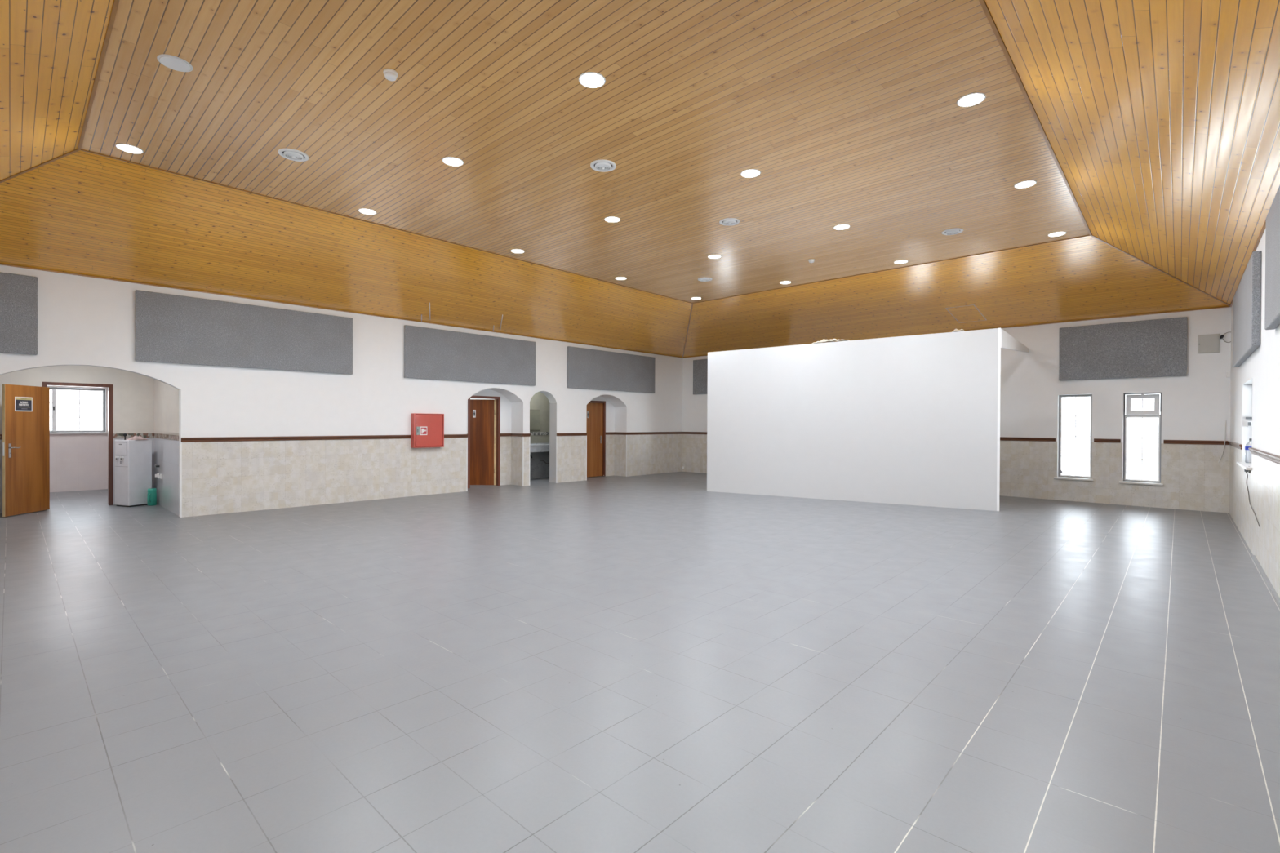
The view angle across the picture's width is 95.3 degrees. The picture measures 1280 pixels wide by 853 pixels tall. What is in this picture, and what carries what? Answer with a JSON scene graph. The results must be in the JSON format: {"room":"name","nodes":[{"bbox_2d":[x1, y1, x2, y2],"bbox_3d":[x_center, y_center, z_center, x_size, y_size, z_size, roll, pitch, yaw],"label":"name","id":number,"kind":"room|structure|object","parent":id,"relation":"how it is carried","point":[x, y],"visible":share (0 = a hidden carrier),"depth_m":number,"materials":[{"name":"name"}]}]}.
{"room":"community hall","nodes":[
{"label":"community hall","id":0,"kind":"room"},
{"bbox_2d":[0,365,154,513],"bbox_3d":[-10.037,0.026,9.708,0.001,2.750,3.010,1,0,43],"label":"wall","id":1,"kind":"structure","parent":0,"point":[133,393],"depth_m":10.42,"materials":[{"name":"paint"}]},
{"bbox_2d":[112,433,153,438],"bbox_3d":[-9.204,0.168,10.603,0.008,0.085,0.566,1,0,43],"label":"trim","id":2,"kind":"structure","parent":1,"relation":"attached to","point":[114,435],"depth_m":10.58,"materials":[{"name":"tile"}]},
{"bbox_2d":[47,385,107,492],"bbox_3d":[-12.440,0.003,12.029,0.001,2.750,3.150,1,0,43],"label":"wall","id":3,"kind":"structure","parent":0,"point":[77,461],"depth_m":12.49,"materials":[{"name":"white paint"}]},
{"bbox_2d":[49,386,107,434],"bbox_3d":[-12.475,-0.334,12.135,0.320,0.978,2.060,1,0,43],"label":"window","id":4,"kind":"structure","parent":3,"relation":"in","point":[54,431],"depth_m":12.55,"materials":[{"name":"white paint"}]},
{"bbox_2d":[153,378,178,515],"bbox_3d":[-9.157,0.035,8.894,2.398,2.750,3.010,1,0,43],"label":"wall","id":5,"kind":"structure","parent":0,"point":[166,396],"depth_m":9.91,"materials":[{"name":"paint"}]},
{"bbox_2d":[2,382,112,516],"bbox_3d":[-9.844,0.327,9.796,0.554,2.150,1.542,0,0,15],"label":"door","id":6,"kind":"structure","parent":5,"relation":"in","point":[25,434],"depth_m":9.40,"materials":[{"name":"brown wood"}]},
{"bbox_2d":[14,396,32,411],"bbox_3d":[-9.835,-0.355,9.307,0.004,0.230,0.300,0,0,-7],"label":"notice sign","id":7,"kind":"object","parent":6,"relation":"attached to","point":[21,403],"visible":1,"depth_m":9.30,"materials":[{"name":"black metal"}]},
{"bbox_2d":[153,433,178,440],"bbox_3d":[-8.138,0.176,9.996,2.398,0.085,0.008,1,0,43],"label":"trim","id":8,"kind":"structure","parent":5,"relation":"attached to","point":[175,437],"depth_m":9.87,"materials":[{"name":"tile"}]},
{"bbox_2d":[0,265,682,517],"bbox_3d":[-4.133,-0.371,12.692,0.490,3.566,15.542,1,0,43],"label":"wall","id":9,"kind":"structure","parent":0,"point":[82,321],"depth_m":10.69,"materials":[{"name":"white paint"}]},
{"bbox_2d":[0,271,37,355],"bbox_3d":[-8.578,-1.497,7.466,0.068,1.051,1.204,1,0,43],"label":"acoustic panel","id":10,"kind":"object","parent":9,"relation":"attached to","point":[18,293],"visible":1,"depth_m":7.75,"materials":[{"name":"fabric"}]},
{"bbox_2d":[179,442,182,517],"bbox_3d":[-7.154,0.831,9.085,0.018,1.175,0.024,1,0,43],"label":"trim","id":11,"kind":"structure","parent":9,"relation":"attached to","point":[180,443],"depth_m":9.08,"materials":[{"name":"white ceramic"}]},
{"bbox_2d":[134,289,352,374],"bbox_3d":[-6.436,-1.500,9.780,0.068,1.051,3.089,1,0,43],"label":"acoustic panel","id":12,"kind":"object","parent":9,"relation":"attached to","point":[169,328],"visible":1,"depth_m":9.54,"materials":[{"name":"fabric"}]},
{"bbox_2d":[181,435,411,442],"bbox_3d":[-5.883,0.207,10.425,0.030,0.070,3.694,1,0,43],"label":"trim","id":13,"kind":"structure","parent":9,"relation":"attached to","point":[363,437],"depth_m":10.16,"materials":[{"name":"brown wood"}]},
{"bbox_2d":[0,263,683,358],"bbox_3d":[-3.937,-2.143,12.509,0.020,0.018,15.542,1,0,43],"label":"trim","id":14,"kind":"structure","parent":9,"relation":"attached to","point":[0,264],"depth_m":9.99,"materials":[{"name":"brown wood"}]},
{"bbox_2d":[411,413,444,448],"bbox_3d":[-4.362,0.083,11.994,0.127,0.695,0.655,1,0,43],"label":"cabinet","id":15,"kind":"object","parent":9,"relation":"attached to","point":[427,429],"visible":1,"depth_m":11.93,"materials":[{"name":"red metal"}]},
{"bbox_2d":[444,434,467,437],"bbox_3d":[-3.968,0.204,12.493,0.030,0.070,0.602,1,0,43],"label":"trim","id":16,"kind":"structure","parent":9,"relation":"attached to","point":[445,435],"depth_m":12.50,"materials":[{"name":"brown wood"}]},
{"bbox_2d":[466,437,467,491],"bbox_3d":[-3.780,0.826,12.729,0.018,1.175,0.024,1,0,43],"label":"trim","id":17,"kind":"structure","parent":9,"relation":"attached to","point":[466,437],"depth_m":12.72,"materials":[{"name":"white ceramic"}]},
{"bbox_2d":[404,324,535,386],"bbox_3d":[-3.614,-1.503,12.829,0.068,1.051,3.216,1,0,43],"label":"acoustic panel","id":18,"kind":"object","parent":9,"relation":"attached to","point":[429,353],"visible":1,"depth_m":12.63,"materials":[{"name":"fabric"}]},
{"bbox_2d":[467,395,500,488],"bbox_3d":[-3.864,0.348,13.813,0.653,2.120,0.860,1,0,43],"label":"door","id":19,"kind":"structure","parent":9,"relation":"in","point":[483,415],"depth_m":13.88,"materials":[{"name":"red wood"}]},
{"bbox_2d":[466,389,511,485],"bbox_3d":[-3.630,0.110,13.601,0.001,2.600,1.484,1,0,43],"label":"niche","id":20,"kind":"object","parent":9,"relation":"in","point":[505,404],"visible":0.4,"depth_m":14.01,"materials":[{"name":"white paint"}]},
{"bbox_2d":[500,433,511,436],"bbox_3d":[-3.223,0.200,14.020,0.030,0.070,0.316,1,0,43],"label":"trim","id":21,"kind":"structure","parent":9,"relation":"attached to","point":[501,434],"depth_m":14.00,"materials":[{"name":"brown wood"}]},
{"bbox_2d":[511,433,523,436],"bbox_3d":[-2.957,0.201,13.968,0.490,0.070,0.030,1,0,43],"label":"trim","id":22,"kind":"structure","parent":9,"relation":"attached to","point":[512,434],"depth_m":13.93,"materials":[{"name":"brown wood"}]},
{"bbox_2d":[522,436,524,486],"bbox_3d":[-2.772,0.825,13.818,0.018,1.175,0.024,1,0,43],"label":"trim","id":23,"kind":"structure","parent":9,"relation":"attached to","point":[522,437],"depth_m":13.81,"materials":[{"name":"white ceramic"}]},
{"bbox_2d":[523,433,530,436],"bbox_3d":[-2.692,0.203,13.871,0.030,0.070,0.187,1,0,43],"label":"trim","id":24,"kind":"structure","parent":9,"relation":"attached to","point":[524,434],"depth_m":13.86,"materials":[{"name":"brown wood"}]},
{"bbox_2d":[528,436,530,485],"bbox_3d":[-2.645,0.825,13.956,0.018,1.175,0.024,1,0,43],"label":"trim","id":25,"kind":"structure","parent":9,"relation":"attached to","point":[529,437],"depth_m":13.94,"materials":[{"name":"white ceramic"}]},
{"bbox_2d":[555,435,557,483],"bbox_3d":[-2.086,0.824,14.559,0.018,1.175,0.024,1,0,43],"label":"trim","id":26,"kind":"structure","parent":9,"relation":"attached to","point":[556,436],"depth_m":14.54,"materials":[{"name":"white ceramic"}]},
{"bbox_2d":[556,432,586,435],"bbox_3d":[-1.731,0.202,14.909,0.030,0.070,0.996,1,0,43],"label":"trim","id":27,"kind":"structure","parent":9,"relation":"attached to","point":[570,433],"depth_m":14.94,"materials":[{"name":"brown wood"}]},
{"bbox_2d":[586,435,586,479],"bbox_3d":[-1.409,0.824,15.290,0.018,1.175,0.024,1,0,43],"label":"trim","id":28,"kind":"structure","parent":9,"relation":"attached to","point":[586,436],"depth_m":15.28,"materials":[{"name":"white ceramic"}]},
{"bbox_2d":[567,346,654,393],"bbox_3d":[-0.703,-1.507,15.972,0.068,1.051,3.312,1,0,43],"label":"acoustic panel","id":29,"kind":"object","parent":9,"relation":"attached to","point":[587,368],"visible":1,"depth_m":15.77,"materials":[{"name":"fabric"}]},
{"bbox_2d":[614,431,626,435],"bbox_3d":[-0.568,0.198,16.548,0.490,0.070,0.030,1,0,43],"label":"trim","id":30,"kind":"structure","parent":9,"relation":"attached to","point":[615,433],"depth_m":16.53,"materials":[{"name":"brown wood"}]},
{"bbox_2d":[626,435,626,476],"bbox_3d":[-0.383,0.822,16.398,0.018,1.175,0.024,1,0,43],"label":"trim","id":31,"kind":"structure","parent":9,"relation":"attached to","point":[626,435],"depth_m":16.39,"materials":[{"name":"white ceramic"}]},
{"bbox_2d":[626,431,682,435],"bbox_3d":[0.484,0.199,17.302,0.030,0.070,2.505,1,0,43],"label":"trim","id":32,"kind":"structure","parent":9,"relation":"attached to","point":[639,433],"depth_m":17.25,"materials":[{"name":"brown wood"}]},
{"bbox_2d":[529,391,549,478],"bbox_3d":[-2.689,0.031,15.123,1.108,2.750,1.820,1,0,43],"label":"wall","id":33,"kind":"structure","parent":0,"point":[539,468],"depth_m":15.92,"materials":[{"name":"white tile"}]},
{"bbox_2d":[529,409,540,430],"bbox_3d":[-3.012,-0.178,15.565,0.011,0.560,0.850,1,0,43],"label":"wall mirror","id":34,"kind":"object","parent":33,"relation":"attached to","point":[535,415],"visible":0.36,"depth_m":15.75,"materials":[{"name":"white mirror"}]},
{"bbox_2d":[529,444,549,452],"bbox_3d":[-2.925,0.516,15.341,0.469,0.306,1.800,1,0,43],"label":"countertop","id":35,"kind":"structure","parent":33,"relation":"attached to","point":[533,447],"depth_m":15.34,"materials":[{"name":"stone"}]},
{"bbox_2d":[529,431,549,435],"bbox_3d":[-3.093,0.195,15.497,0.008,0.085,1.820,1,0,43],"label":"trim","id":36,"kind":"structure","parent":33,"relation":"attached to","point":[531,433],"depth_m":15.89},
{"bbox_2d":[591,395,614,475],"bbox_3d":[-1.250,0.107,16.171,0.001,2.600,1.510,1,0,43],"label":"wall","id":37,"kind":"structure","parent":0,"point":[610,408],"depth_m":16.59,"materials":[{"name":"white paint"}]},
{"bbox_2d":[586,400,605,477],"bbox_3d":[-1.310,0.347,16.191,0.208,2.120,0.860,1,0,43],"label":"door","id":38,"kind":"structure","parent":37,"relation":"in","point":[596,410],"depth_m":16.28,"materials":[{"name":"brown wood"}]},
{"bbox_2d":[605,431,614,435],"bbox_3d":[-0.846,0.197,16.586,0.030,0.070,0.352,1,0,43],"label":"trim","id":39,"kind":"structure","parent":37,"relation":"attached to","point":[606,433],"depth_m":16.57,"materials":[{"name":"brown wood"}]},
{"bbox_2d":[0,471,1279,852],"bbox_3d":[-1.645,1.436,10.382,18.500,0.001,16.200,1,0,43],"label":"floor","id":40,"kind":"structure","parent":0,"point":[658,663],"depth_m":3.44,"materials":[{"name":"tile"}]},
{"bbox_2d":[115,440,151,506],"bbox_3d":[-9.019,0.820,10.354,0.370,1.165,0.415,0,0,18],"label":"water dispenser","id":41,"kind":"object","parent":40,"relation":"on","point":[133,458],"visible":0.91,"depth_m":10.23,"materials":[{"name":"white plastic"}]},
{"bbox_2d":[126,435,147,439],"bbox_3d":[-8.932,0.199,10.358,0.227,0.077,0.207,0,0,18],"label":"crumpled cloth","id":42,"kind":"object","parent":41,"relation":"on","point":[135,437],"visible":1,"depth_m":10.30,"materials":[{"name":"fabric"}]},
{"bbox_2d":[146,488,156,506],"bbox_3d":[-8.666,1.254,10.362,0.191,0.300,0.130,1,0,43],"label":"trash can","id":43,"kind":"object","parent":40,"relation":"on","point":[152,492],"visible":1,"depth_m":10.34,"materials":[{"name":"plastic"}]},
{"bbox_2d":[706,328,1028,511],"bbox_3d":[4.602,-0.136,11.486,6.584,3.191,2.156,0,0,9],"label":"partition wall","id":44,"kind":"structure","parent":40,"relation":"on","point":[907,420],"depth_m":11.29,"materials":[{"name":"paint"}]},
{"bbox_2d":[812,338,848,343],"bbox_3d":[3.817,-1.715,11.642,0.743,0.089,0.116,0,0,30],"label":"scrap","id":45,"kind":"object","parent":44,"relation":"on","point":[824,340],"visible":1,"depth_m":11.65,"materials":[{"name":"white paper"}]},
{"bbox_2d":[951,328,964,332],"bbox_3d":[5.744,-1.737,10.518,0.205,0.065,0.114,0,0,30],"label":"scrap","id":46,"kind":"object","parent":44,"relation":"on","point":[955,330],"visible":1,"depth_m":10.52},
{"bbox_2d":[0,0,1279,357],"bbox_3d":[0.477,-2.422,8.422,12.048,0.625,15.542,1,0,43],"label":"ceiling","id":47,"kind":"structure","parent":0,"point":[1160,119],"depth_m":5.72,"materials":[{"name":"brown wood"}]},
{"bbox_2d":[0,149,79,182],"bbox_3d":[-7.389,-2.443,6.293,3.813,0.636,0.022,0,0,16],"label":"trim","id":48,"kind":"structure","parent":47,"relation":"attached to","point":[75,150],"depth_m":5.92,"materials":[{"name":"brown wood"}]},
{"bbox_2d":[77,0,119,150],"bbox_3d":[-2.958,-2.720,3.369,7.076,0.011,0.022,1,0,43],"label":"trim","id":49,"kind":"structure","parent":47,"relation":"attached to","point":[116,2],"depth_m":4.41,"materials":[{"name":"brown wood"}]},
{"bbox_2d":[115,143,143,153],"bbox_3d":[-5.043,-2.743,5.759,0.212,0.006,0.212,1,0,43],"label":"recessed light","id":50,"kind":"object","parent":47,"relation":"in","point":[124,147],"visible":1,"depth_m":5.76,"materials":[{"name":"white plastic"}]},
{"bbox_2d":[156,53,192,71],"bbox_3d":[-3.493,-2.726,4.383,0.212,0.010,0.212,1,0,43],"label":"recessed light","id":51,"kind":"object","parent":47,"relation":"in","point":[172,62],"visible":1,"depth_m":4.37,"materials":[{"name":"white plastic"}]},
{"bbox_2d":[277,148,309,161],"bbox_3d":[-3.488,-2.721,5.873,0.270,0.036,0.270,1,0,43],"label":"ceiling vent","id":52,"kind":"object","parent":47,"relation":"in","point":[292,154],"visible":1,"depth_m":5.84,"materials":[{"name":"white plastic"}]},
{"bbox_2d":[358,208,376,214],"bbox_3d":[-3.480,-2.745,7.447,0.212,0.006,0.212,1,0,43],"label":"recessed light","id":53,"kind":"object","parent":47,"relation":"in","point":[365,211],"visible":1,"depth_m":7.45,"materials":[{"name":"white plastic"}]},
{"bbox_2d":[79,149,693,303],"bbox_3d":[-2.189,-2.748,9.407,0.022,0.011,9.906,1,0,43],"label":"trim","id":54,"kind":"structure","parent":47,"relation":"attached to","point":[103,155],"depth_m":7.39,"materials":[{"name":"brown wood"}]},
{"bbox_2d":[383,68,398,81],"bbox_3d":[-1.919,-2.698,4.487,0.104,0.053,0.104,1,0,43],"label":"smoke detector","id":55,"kind":"object","parent":47,"relation":"attached to","point":[390,74],"visible":1,"depth_m":4.46,"materials":[{"name":"white plastic"}]},
{"bbox_2d":[442,156,463,166],"bbox_3d":[-1.928,-2.730,6.010,0.212,0.006,0.212,1,0,43],"label":"recessed light","id":56,"kind":"object","parent":47,"relation":"in","point":[451,161],"visible":1,"depth_m":6.00,"materials":[{"name":"white plastic"}]},
{"bbox_2d":[511,248,524,253],"bbox_3d":[-1.917,-2.747,9.135,0.212,0.006,0.212,1,0,43],"label":"recessed light","id":57,"kind":"object","parent":47,"relation":"in","point":[515,251],"visible":1,"depth_m":9.12,"materials":[{"name":"white plastic"}]},
{"bbox_2d":[578,71,605,88],"bbox_3d":[-0.376,-2.715,4.573,0.212,0.006,0.212,1,0,43],"label":"recessed light","id":58,"kind":"object","parent":47,"relation":"in","point":[588,79],"visible":1,"depth_m":4.57,"materials":[{"name":"white plastic"}]},
{"bbox_2d":[590,159,616,172],"bbox_3d":[-0.384,-2.708,6.088,0.270,0.036,0.270,1,0,43],"label":"ceiling vent","id":59,"kind":"object","parent":47,"relation":"in","point":[602,166],"visible":1,"depth_m":6.05,"materials":[{"name":"white plastic"}]},
{"bbox_2d":[604,216,620,222],"bbox_3d":[-0.365,-2.732,7.698,0.212,0.006,0.212,1,0,43],"label":"recessed light","id":60,"kind":"object","parent":47,"relation":"in","point":[611,219],"visible":1,"depth_m":7.68,"materials":[{"name":"white plastic"}]},
{"bbox_2d":[615,276,626,279],"bbox_3d":[-0.354,-2.748,10.823,0.212,0.006,0.212,1,0,43],"label":"recessed light","id":61,"kind":"object","parent":47,"relation":"in","point":[617,277],"visible":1,"depth_m":10.81,"materials":[{"name":"white plastic"}]},
{"bbox_2d":[682,303,693,357],"bbox_3d":[1.255,-2.454,15.630,0.022,0.636,5.177,0,0,2],"label":"trim","id":62,"kind":"structure","parent":47,"relation":"attached to","point":[692,304],"depth_m":14.93,"materials":[{"name":"brown wood"}]},
{"bbox_2d":[697,277,712,281],"bbox_3d":[1.210,-2.727,10.857,0.270,0.036,0.270,1,0,43],"label":"ceiling vent","id":63,"kind":"object","parent":47,"relation":"in","point":[701,279],"visible":1,"depth_m":10.80,"materials":[{"name":"white plastic"}]},
{"bbox_2d":[707,254,720,258],"bbox_3d":[1.198,-2.734,9.386,0.212,0.006,0.212,1,0,43],"label":"recessed light","id":64,"kind":"object","parent":47,"relation":"in","point":[711,256],"visible":1,"depth_m":9.38,"materials":[{"name":"white plastic"}]},
{"bbox_2d":[719,217,739,226],"bbox_3d":[1.191,-2.710,7.757,0.270,0.036,0.270,1,0,43],"label":"ceiling vent","id":65,"kind":"object","parent":47,"relation":"in","point":[727,221],"visible":1,"depth_m":7.72,"materials":[{"name":"white plastic"}]},
{"bbox_2d":[740,168,760,177],"bbox_3d":[1.187,-2.717,6.261,0.212,0.006,0.212,1,0,43],"label":"recessed light","id":66,"kind":"object","parent":47,"relation":"in","point":[749,173],"visible":1,"depth_m":6.25,"materials":[{"name":"white plastic"}]},
{"bbox_2d":[742,169,759,177],"bbox_3d":[1.187,-2.715,6.261,0.189,0.001,0.189,1,0,43],"label":"diffuser","id":67,"kind":"object","parent":66,"relation":"attached to","point":[746,173],"depth_m":6.26,"materials":[{"name":"white plastic"}]},
{"bbox_2d":[779,280,791,284],"bbox_3d":[2.761,-2.736,11.074,0.212,0.006,0.212,1,0,43],"label":"recessed light","id":68,"kind":"object","parent":47,"relation":"in","point":[783,282],"visible":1,"depth_m":11.06,"materials":[{"name":"white plastic"}]},
{"bbox_2d":[808,258,814,262],"bbox_3d":[2.806,-2.704,9.532,0.104,0.053,0.104,1,0,43],"label":"smoke detector","id":69,"kind":"object","parent":47,"relation":"attached to","point":[811,260],"visible":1,"depth_m":9.50,"materials":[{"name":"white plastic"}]},
{"bbox_2d":[833,224,849,229],"bbox_3d":[2.750,-2.719,7.949,0.212,0.006,0.212,1,0,43],"label":"recessed light","id":70,"kind":"object","parent":47,"relation":"in","point":[839,226],"visible":1,"depth_m":7.95,"materials":[{"name":"white plastic"}]},
{"bbox_2d":[693,235,1090,303],"bbox_3d":[3.772,-2.728,10.638,7.076,0.011,0.022,1,0,43],"label":"trim","id":71,"kind":"structure","parent":47,"relation":"attached to","point":[1086,235],"depth_m":9.84,"materials":[{"name":"brown wood"}]},
{"bbox_2d":[893,259,907,263],"bbox_3d":[4.313,-2.721,9.637,0.212,0.006,0.212,1,0,43],"label":"recessed light","id":72,"kind":"object","parent":47,"relation":"in","point":[902,261],"visible":1,"depth_m":9.62,"materials":[{"name":"white plastic"}]},
{"bbox_2d":[941,227,963,235],"bbox_3d":[4.345,-2.697,8.108,0.270,0.036,0.270,1,0,43],"label":"ceiling vent","id":73,"kind":"object","parent":47,"relation":"in","point":[956,230],"visible":1,"depth_m":8.07,"materials":[{"name":"white plastic"}]},
{"bbox_2d":[945,304,986,323],"bbox_3d":[6.617,-2.275,11.819,0.512,0.166,1.012,1,0,43],"label":"ceiling hatch","id":74,"kind":"object","parent":47,"relation":"attached to","point":[966,313],"visible":1,"depth_m":11.80,"materials":[{"name":"brown wood"}]},
{"bbox_2d":[956,92,986,106],"bbox_3d":[2.739,-2.702,4.824,0.212,0.006,0.212,1,0,43],"label":"recessed light","id":75,"kind":"object","parent":47,"relation":"in","point":[971,99],"visible":1,"depth_m":4.82,"materials":[{"name":"white plastic"}]},
{"bbox_2d":[1013,180,1036,188],"bbox_3d":[4.302,-2.704,6.512,0.212,0.006,0.212,1,0,43],"label":"recessed light","id":76,"kind":"object","parent":47,"relation":"in","point":[1025,184],"visible":1,"depth_m":6.50,"materials":[{"name":"white plastic"}]},
{"bbox_2d":[1015,181,1035,187],"bbox_3d":[4.302,-2.702,6.512,0.189,0.001,0.189,1,0,43],"label":"diffuser","id":77,"kind":"object","parent":76,"relation":"attached to","point":[1024,184],"depth_m":6.50,"materials":[{"name":"white plastic"}]},
{"bbox_2d":[978,0,1091,235],"bbox_3d":[3.004,-2.699,4.600,0.022,0.011,9.906,1,0,43],"label":"trim","id":78,"kind":"structure","parent":47,"relation":"attached to","point":[982,2],"depth_m":4.75,"materials":[{"name":"brown wood"}]},
{"bbox_2d":[1048,231,1066,236],"bbox_3d":[5.865,-2.706,8.200,0.212,0.006,0.212,1,0,43],"label":"recessed light","id":79,"kind":"object","parent":47,"relation":"in","point":[1055,233],"visible":1,"depth_m":8.19,"materials":[{"name":"white plastic"}]},
{"bbox_2d":[1090,235,1230,306],"bbox_3d":[8.272,-2.386,9.134,4.213,0.636,0.022,0,0,-25],"label":"trim","id":80,"kind":"structure","parent":47,"relation":"attached to","point":[1108,244],"depth_m":8.99,"materials":[{"name":"brown wood"}]},
{"bbox_2d":[682,306,1231,513],"bbox_3d":[5.747,-0.333,14.135,12.048,3.566,0.001,1,0,43],"label":"wall","id":81,"kind":"structure","parent":0,"point":[1196,406],"depth_m":11.17,"materials":[{"name":"white paint"}]},
{"bbox_2d":[682,431,706,434],"bbox_3d":[1.758,0.202,17.808,1.212,0.070,0.030,1,0,43],"label":"trim","id":82,"kind":"structure","parent":81,"relation":"attached to","point":[683,433],"depth_m":17.88,"materials":[{"name":"brown wood"}]},
{"bbox_2d":[693,359,707,394],"bbox_3d":[2.799,-1.496,16.815,3.160,1.051,0.068,1,0,43],"label":"acoustic panel","id":83,"kind":"object","parent":81,"relation":"attached to","point":[700,366],"visible":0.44,"depth_m":17.66,"materials":[{"name":"fabric"}]},
{"bbox_2d":[684,306,1229,357],"bbox_3d":[5.748,-2.107,14.118,12.048,0.018,0.020,1,0,43],"label":"trim","id":84,"kind":"structure","parent":81,"relation":"attached to","point":[1224,306],"depth_m":11.13,"materials":[{"name":"brown wood"}]},
{"bbox_2d":[1000,436,1055,441],"bbox_3d":[7.916,0.261,12.107,1.170,0.070,0.030,1,0,43],"label":"trim","id":85,"kind":"structure","parent":81,"relation":"attached to","point":[1003,438],"depth_m":12.01,"materials":[{"name":"brown wood"}]},
{"bbox_2d":[1053,394,1093,480],"bbox_3d":[8.643,0.210,11.598,0.623,1.681,0.310,1,0,43],"label":"window","id":86,"kind":"structure","parent":81,"relation":"in","point":[1060,471],"depth_m":11.67,"materials":[{"name":"white paint"}]},
{"bbox_2d":[1093,438,1120,442],"bbox_3d":[8.939,0.271,11.160,0.400,0.070,0.030,1,0,43],"label":"trim","id":87,"kind":"structure","parent":81,"relation":"attached to","point":[1095,440],"depth_m":11.16,"materials":[{"name":"brown wood"}]},
{"bbox_2d":[1058,316,1187,380],"bbox_3d":[9.061,-1.435,11.018,1.863,1.051,0.068,1,0,43],"label":"acoustic panel","id":88,"kind":"object","parent":81,"relation":"attached to","point":[1155,348],"visible":1,"depth_m":10.94,"materials":[{"name":"fabric"}]},
{"bbox_2d":[1119,392,1163,485],"bbox_3d":[9.383,0.222,10.913,0.620,1.700,0.310,1,0,43],"label":"window","id":89,"kind":"structure","parent":81,"relation":"in","point":[1127,412],"depth_m":10.95,"materials":[{"name":"white paint"}]},
{"bbox_2d":[1163,440,1229,444],"bbox_3d":[9.842,0.280,10.324,0.851,0.070,0.030,1,0,43],"label":"trim","id":90,"kind":"structure","parent":81,"relation":"attached to","point":[1166,442],"depth_m":10.33,"materials":[{"name":"brown wood"}]},
{"bbox_2d":[1198,333,1219,353],"bbox_3d":[9.961,-1.449,10.211,0.266,0.324,0.029,1,0,43],"label":"junction box","id":91,"kind":"object","parent":81,"relation":"attached to","point":[1207,344],"visible":1,"depth_m":10.20,"materials":[{"name":"grey plastic"}]},
{"bbox_2d":[1219,332,1231,342],"bbox_3d":[10.102,-1.534,10.061,0.143,0.186,0.045,1,0,43],"label":"plug","id":92,"kind":"object","parent":91,"relation":"hanging from","point":[1222,335],"visible":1,"depth_m":10.07,"materials":[{"name":"black plastic"}]},
{"bbox_2d":[1218,420,1226,462],"bbox_3d":[10.081,0.263,10.092,0.095,0.742,0.038,1,0,43],"label":"cord","id":93,"kind":"object","parent":81,"relation":"hanging from","point":[1225,420],"visible":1,"depth_m":10.07,"materials":[{"name":"grey plastic"}]},
{"bbox_2d":[1229,229,1279,597],"bbox_3d":[4.888,-0.284,4.341,0.001,3.566,15.542,1,0,43],"label":"wall","id":94,"kind":"structure","parent":0,"point":[1263,365],"depth_m":6.21,"materials":[{"name":"white paint"}]},
{"bbox_2d":[1227,440,1242,449],"bbox_3d":[9.244,0.283,9.074,0.030,0.070,2.677,1,0,43],"label":"trim","id":95,"kind":"structure","parent":94,"relation":"attached to","point":[1236,445],"depth_m":8.75,"materials":[{"name":"brown wood"}]},
{"bbox_2d":[1236,377,1252,470],"bbox_3d":[7.918,-0.030,7.462,0.310,1.108,1.550,1,0,43],"label":"window","id":96,"kind":"structure","parent":94,"relation":"in","point":[1247,386],"depth_m":8.04,"materials":[{"name":"white glass"}]},
{"bbox_2d":[1244,438,1252,462],"bbox_3d":[8.251,0.327,7.870,0.126,0.330,0.126,1,0,43],"label":"water bottle","id":97,"kind":"object","parent":96,"relation":"on","point":[1246,447],"visible":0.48,"depth_m":7.92,"materials":[{"name":"clear plastic"}]},
{"bbox_2d":[1232,250,1261,367],"bbox_3d":[7.761,-1.391,7.484,0.068,1.028,3.170,1,0,43],"label":"acoustic panel","id":98,"kind":"object","parent":94,"relation":"attached to","point":[1246,303],"visible":1,"depth_m":6.74,"materials":[{"name":"fabric"}]},
{"bbox_2d":[1229,219,1266,306],"bbox_3d":[4.889,-2.058,4.338,0.020,0.018,15.542,1,0,43],"label":"trim","id":99,"kind":"structure","parent":94,"relation":"attached to","point":[1264,224],"depth_m":6.48,"materials":[{"name":"brown wood"}]},
{"bbox_2d":[1245,471,1260,526],"bbox_3d":[7.105,0.809,6.776,0.029,0.502,1.658,1,0,43],"label":"power cable","id":100,"kind":"object","parent":94,"relation":"attached to","point":[1246,472],"visible":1,"depth_m":7.09,"materials":[{"name":"grey plastic"}]},
{"bbox_2d":[1248,447,1279,464],"bbox_3d":[6.137,0.287,5.718,0.030,0.070,3.530,1,0,43],"label":"trim","id":101,"kind":"structure","parent":94,"relation":"attached to","point":[1267,455],"depth_m":5.66,"materials":[{"name":"brown wood"}]},
{"bbox_2d":[1251,555,1279,608],"bbox_3d":[4.391,1.482,3.841,0.025,0.035,7.600,1,0,43],"label":"trim","id":102,"kind":"structure","parent":94,"relation":"attached to","point":[1270,587],"depth_m":5.52,"materials":[{"name":"tile"}]},
{"bbox_2d":[1264,185,1279,329],"bbox_3d":[4.714,-1.403,4.192,0.068,1.035,3.160,1,0,43],"label":"acoustic panel","id":103,"kind":"object","parent":94,"relation":"attached to","point":[1272,308],"visible":1,"depth_m":4.93,"materials":[{"name":"fabric"}]},
{"label":"outside","id":104,"kind":"structure","parent":0,"visible":0},
{"bbox_2d":[49,389,102,430],"bbox_3d":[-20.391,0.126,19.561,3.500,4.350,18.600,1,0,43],"label":"window pane","id":105,"kind":"structure","parent":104,"point":[70,409],"depth_m":19.46,"materials":[{"name":"glass"}]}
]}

